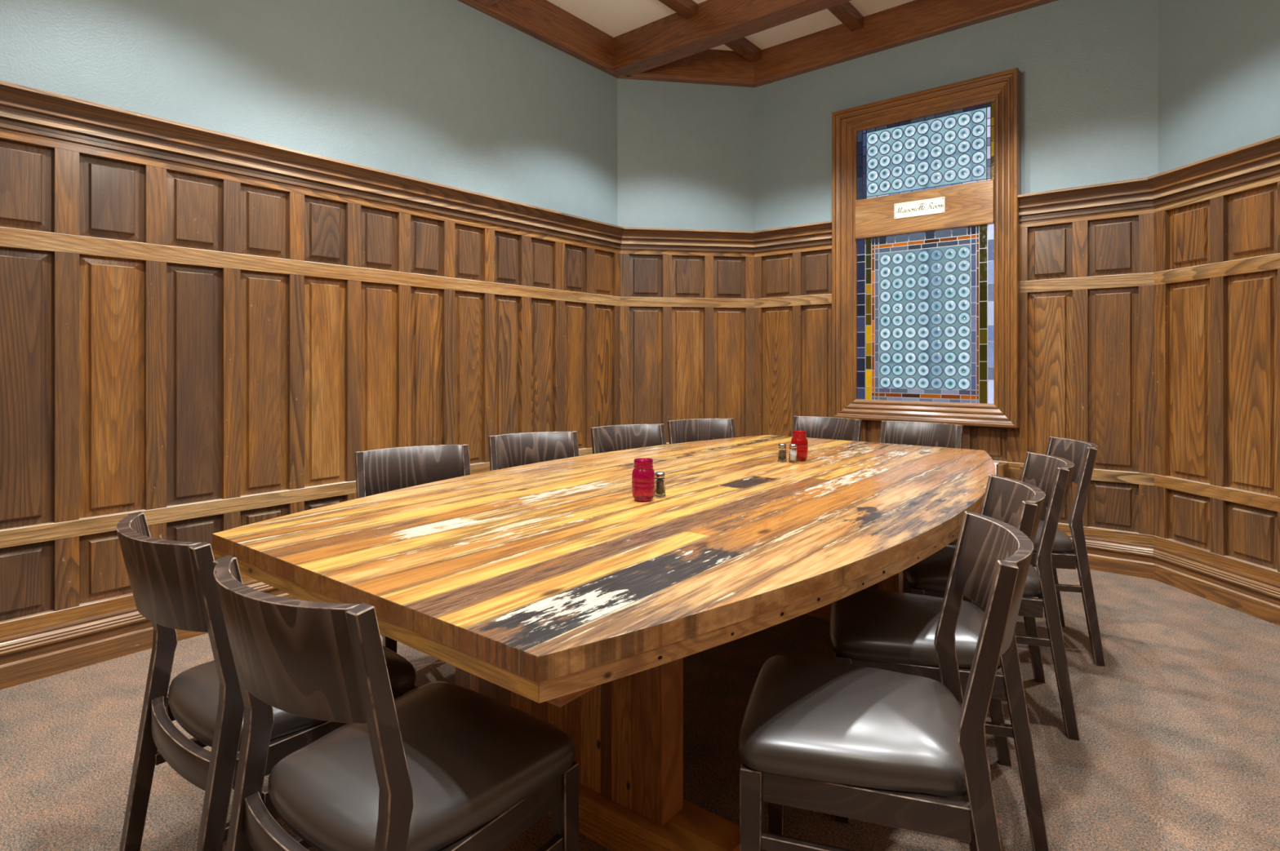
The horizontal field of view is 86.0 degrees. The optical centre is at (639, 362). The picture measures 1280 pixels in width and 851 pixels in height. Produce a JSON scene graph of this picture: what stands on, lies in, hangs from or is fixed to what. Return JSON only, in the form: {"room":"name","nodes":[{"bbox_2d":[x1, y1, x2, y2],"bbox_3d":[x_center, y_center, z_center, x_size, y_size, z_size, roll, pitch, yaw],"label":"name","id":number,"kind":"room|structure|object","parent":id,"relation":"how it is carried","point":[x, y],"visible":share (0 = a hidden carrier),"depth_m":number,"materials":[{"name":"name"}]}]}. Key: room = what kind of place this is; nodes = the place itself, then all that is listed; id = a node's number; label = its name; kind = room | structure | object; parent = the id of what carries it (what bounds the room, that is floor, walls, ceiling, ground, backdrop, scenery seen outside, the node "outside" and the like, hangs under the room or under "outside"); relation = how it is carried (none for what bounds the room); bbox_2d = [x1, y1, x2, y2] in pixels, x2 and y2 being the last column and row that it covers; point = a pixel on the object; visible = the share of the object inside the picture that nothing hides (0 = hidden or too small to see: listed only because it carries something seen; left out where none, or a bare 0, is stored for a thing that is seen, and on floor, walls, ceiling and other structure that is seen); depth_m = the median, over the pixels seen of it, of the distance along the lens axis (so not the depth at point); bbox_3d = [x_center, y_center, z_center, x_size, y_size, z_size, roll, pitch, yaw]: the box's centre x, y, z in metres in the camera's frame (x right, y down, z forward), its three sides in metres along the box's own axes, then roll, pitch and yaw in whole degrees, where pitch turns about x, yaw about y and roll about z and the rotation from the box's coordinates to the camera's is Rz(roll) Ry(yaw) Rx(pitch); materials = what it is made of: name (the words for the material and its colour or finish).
{"room":"restaurant","nodes":[
{"label":"restaurant","id":0,"kind":"room"},
{"bbox_2d":[0,0,624,639],"bbox_3d":[-1.729,-0.655,3.351,0.225,3.710,4.908,0,0,39],"label":"wall","id":1,"kind":"structure","parent":0,"point":[249,249],"depth_m":3.25,"materials":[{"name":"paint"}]},
{"bbox_2d":[0,580,302,689],"bbox_3d":[-1.703,1.107,3.330,0.052,0.186,4.908,0,0,39],"label":"baseboard","id":2,"kind":"structure","parent":1,"relation":"attached to","point":[24,658],"depth_m":2.69,"materials":[{"name":"brown wood"}]},
{"bbox_2d":[0,567,1279,850],"bbox_3d":[0.105,1.200,2.383,4.050,0.001,5.726,0,0,39],"label":"floor","id":3,"kind":"structure","parent":0,"point":[1178,748],"depth_m":2.15,"materials":[{"name":"carpet"}]},
{"bbox_2d":[115,511,418,850],"bbox_3d":[-0.851,0.770,1.568,0.437,0.861,0.545,0,0,40],"label":"dining chair","id":4,"kind":"object","parent":3,"relation":"on","point":[173,585],"visible":0.57,"depth_m":1.37,"materials":[{"name":"brown wood"}]},
{"bbox_2d":[213,555,578,850],"bbox_3d":[-0.438,0.770,1.235,0.437,0.861,0.545,0,0,36],"label":"dining chair","id":5,"kind":"object","parent":3,"relation":"on","point":[438,766],"visible":1,"depth_m":1.13,"materials":[{"name":"brown wood"}]},
{"bbox_2d":[355,444,471,653],"bbox_3d":[-0.790,0.770,2.562,0.437,0.861,0.545,0,0,-33],"label":"dining chair","id":6,"kind":"object","parent":3,"relation":"on","point":[378,471],"visible":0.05,"depth_m":2.74,"materials":[{"name":"brown wood"}]},
{"bbox_2d":[488,431,578,471],"bbox_3d":[-0.411,0.770,3.107,0.437,0.861,0.545,0,0,-29],"label":"dining chair","id":7,"kind":"object","parent":3,"relation":"on","point":[518,449],"visible":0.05,"depth_m":3.31,"materials":[{"name":"brown wood"}]},
{"bbox_2d":[212,435,995,850],"bbox_3d":[0.312,0.820,2.598,1.712,0.759,3.050,0,0,38],"label":"dining table","id":8,"kind":"object","parent":3,"relation":"on","point":[570,602],"visible":0.92,"depth_m":1.67,"materials":[{"name":"brown wood"}]},
{"bbox_2d":[631,457,655,502],"bbox_3d":[0.011,0.374,2.187,0.076,0.130,0.076,0,0,16],"label":"mason jar","id":9,"kind":"object","parent":8,"relation":"on","point":[643,477],"visible":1,"depth_m":2.16,"materials":[{"name":"red glass"}]},
{"bbox_2d":[653,471,666,497],"bbox_3d":[0.065,0.398,2.244,0.039,0.081,0.039,0,0,22],"label":"shaker","id":10,"kind":"object","parent":8,"relation":"on","point":[660,491],"visible":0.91,"depth_m":2.23,"materials":[{"name":"clear glass"}]},
{"bbox_2d":[777,443,786,462],"bbox_3d":[0.630,0.398,3.038,0.039,0.081,0.039,0,0,22],"label":"shaker","id":11,"kind":"object","parent":8,"relation":"on","point":[782,446],"visible":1,"depth_m":3.02,"materials":[{"name":"clear glass"}]},
{"bbox_2d":[788,444,797,462],"bbox_3d":[0.673,0.398,3.015,0.039,0.081,0.039,0,0,22],"label":"shaker","id":12,"kind":"object","parent":8,"relation":"on","point":[793,447],"visible":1,"depth_m":3.00,"materials":[{"name":"clear glass"}]},
{"bbox_2d":[791,431,808,461],"bbox_3d":[0.716,0.374,3.081,0.076,0.130,0.076,0,0,-24],"label":"mason jar","id":13,"kind":"object","parent":8,"relation":"on","point":[799,437],"visible":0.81,"depth_m":3.05,"materials":[{"name":"red glass"}]},
{"bbox_2d":[590,423,666,454],"bbox_3d":[0.035,0.770,3.517,0.437,0.861,0.545,0,0,-29],"label":"dining chair","id":14,"kind":"object","parent":3,"relation":"on","point":[608,438],"visible":0.07,"depth_m":3.72,"materials":[{"name":"brown wood"}]},
{"bbox_2d":[667,418,736,444],"bbox_3d":[0.446,0.770,3.900,0.437,0.861,0.545,0,0,-24],"label":"dining chair","id":15,"kind":"object","parent":3,"relation":"on","point":[680,431],"visible":0.05,"depth_m":4.12,"materials":[{"name":"brown wood"}]},
{"bbox_2d":[791,416,862,441],"bbox_3d":[1.015,0.770,4.062,0.437,0.861,0.545,0,0,41],"label":"dining chair","id":16,"kind":"object","parent":3,"relation":"on","point":[815,427],"visible":0.06,"depth_m":4.24,"materials":[{"name":"brown wood"}]},
{"bbox_2d":[737,511,1033,850],"bbox_3d":[0.498,0.770,1.422,0.545,0.861,0.437,0,0,18],"label":"dining chair","id":17,"kind":"object","parent":3,"relation":"on","point":[869,744],"visible":1,"depth_m":1.28,"materials":[{"name":"brown leather"}]},
{"bbox_2d":[880,421,963,448],"bbox_3d":[1.450,0.770,3.700,0.437,0.861,0.545,0,0,40],"label":"dining chair","id":18,"kind":"object","parent":3,"relation":"on","point":[901,433],"visible":0.08,"depth_m":3.88,"materials":[{"name":"brown wood"}]},
{"bbox_2d":[829,475,1048,850],"bbox_3d":[0.815,0.770,1.922,0.545,0.861,0.437,0,0,17],"label":"dining chair","id":19,"kind":"object","parent":3,"relation":"on","point":[881,629],"visible":0.7,"depth_m":1.77,"materials":[{"name":"brown leather"}]},
{"bbox_2d":[902,452,1079,740],"bbox_3d":[1.228,0.770,2.457,0.545,0.861,0.437,0,0,17],"label":"dining chair","id":20,"kind":"object","parent":3,"relation":"on","point":[1052,475],"visible":0.46,"depth_m":2.23,"materials":[{"name":"brown wood"}]},
{"bbox_2d":[947,436,1105,666],"bbox_3d":[1.647,0.770,2.973,0.545,0.861,0.437,0,0,13],"label":"dining chair","id":21,"kind":"object","parent":3,"relation":"on","point":[1066,553],"visible":0.28,"depth_m":2.74,"materials":[{"name":"brown wood"}]},
{"bbox_2d":[617,78,755,444],"bbox_3d":[0.367,-0.655,5.342,1.094,3.710,0.225,0,0,-9],"label":"wall","id":22,"kind":"structure","parent":0,"point":[686,152],"depth_m":5.31,"materials":[{"name":"paint"}]},
{"bbox_2d":[546,0,914,50],"bbox_3d":[0.105,-2.410,2.383,4.050,0.001,5.726,0,0,39],"label":"ceiling","id":23,"kind":"structure","parent":0,"point":[615,18],"depth_m":4.78,"materials":[{"name":"white paint"}]},
{"bbox_2d":[475,0,500,6],"bbox_3d":[0.523,-2.301,2.896,3.886,0.258,0.170,0,0,39],"label":"cross beam","id":24,"kind":"structure","parent":23,"relation":"attached to","point":[486,2],"depth_m":4.13,"materials":[{"name":"brown wood"}]},
{"bbox_2d":[457,0,622,78],"bbox_3d":[-1.691,-2.301,3.320,0.083,0.258,4.908,0,0,39],"label":"beam","id":25,"kind":"structure","parent":23,"relation":"attached to","point":[543,20],"depth_m":4.65,"materials":[{"name":"brown wood"}]},
{"bbox_2d":[657,0,697,19],"bbox_3d":[-0.014,-2.382,4.192,0.090,0.095,1.160,0,0,39],"label":"joist","id":26,"kind":"object","parent":23,"relation":"attached to","point":[687,9],"visible":1,"depth_m":4.54,"materials":[{"name":"brown wood"}]},
{"bbox_2d":[617,48,755,87],"bbox_3d":[0.375,-2.301,5.294,1.094,0.258,0.083,0,0,-9],"label":"beam","id":27,"kind":"structure","parent":23,"relation":"attached to","point":[708,67],"depth_m":5.28,"materials":[{"name":"brown wood"}]},
{"bbox_2d":[613,0,851,75],"bbox_3d":[1.364,-2.301,3.927,3.886,0.258,0.170,0,0,39],"label":"cross beam","id":28,"kind":"structure","parent":23,"relation":"attached to","point":[673,37],"depth_m":4.62,"materials":[{"name":"brown wood"}]},
{"bbox_2d":[724,37,761,62],"bbox_3d":[0.683,-2.382,5.046,0.090,0.095,0.704,0,0,39],"label":"joist","id":29,"kind":"object","parent":23,"relation":"attached to","point":[743,46],"visible":0.48,"depth_m":5.16,"materials":[{"name":"brown wood"}]},
{"bbox_2d":[827,1,863,31],"bbox_3d":[1.303,-2.382,4.540,0.090,0.095,0.704,0,0,39],"label":"joist","id":30,"kind":"object","parent":23,"relation":"attached to","point":[845,12],"visible":0.86,"depth_m":4.64,"materials":[{"name":"brown wood"}]},
{"bbox_2d":[753,0,1058,87],"bbox_3d":[1.868,-2.301,4.586,2.544,0.258,0.083,0,0,39],"label":"beam","id":31,"kind":"structure","parent":23,"relation":"attached to","point":[915,20],"depth_m":4.72,"materials":[{"name":"brown wood"}]},
{"bbox_2d":[753,0,1158,546],"bbox_3d":[1.899,-0.655,4.624,2.544,3.710,0.225,0,0,39],"label":"wall","id":32,"kind":"structure","parent":0,"point":[1088,68],"depth_m":4.11,"materials":[{"name":"paint"}]},
{"bbox_2d":[831,67,1021,428],"bbox_3d":[1.862,-0.695,4.573,1.185,2.190,0.110,0,0,39],"label":"window","id":33,"kind":"structure","parent":32,"relation":"in","point":[926,308],"depth_m":4.55,"materials":[{"name":"brown wood"}]},
{"bbox_2d":[893,196,944,219],"bbox_3d":[1.857,-1.028,4.570,0.326,0.104,0.006,0,0,39],"label":"name plate","id":34,"kind":"object","parent":33,"relation":"attached to","point":[932,206],"visible":1,"depth_m":4.57,"materials":[{"name":"white paper"}]},
{"bbox_2d":[1066,533,1154,579],"bbox_3d":[1.878,1.107,4.598,2.544,0.186,0.052,0,0,39],"label":"baseboard","id":35,"kind":"structure","parent":32,"relation":"attached to","point":[1131,559],"depth_m":3.89,"materials":[{"name":"brown wood"}]},
{"bbox_2d":[1147,0,1279,585],"bbox_3d":[2.946,-0.655,3.271,0.225,3.710,1.094,0,0,-6],"label":"wall","id":36,"kind":"structure","parent":0,"point":[1215,188],"depth_m":3.43,"materials":[{"name":"paint"}]},
{"bbox_2d":[1152,546,1279,626],"bbox_3d":[2.913,1.107,3.268,0.052,0.186,1.094,0,0,-6],"label":"baseboard","id":37,"kind":"structure","parent":36,"relation":"attached to","point":[1259,598],"depth_m":3.41,"materials":[{"name":"brown wood"}]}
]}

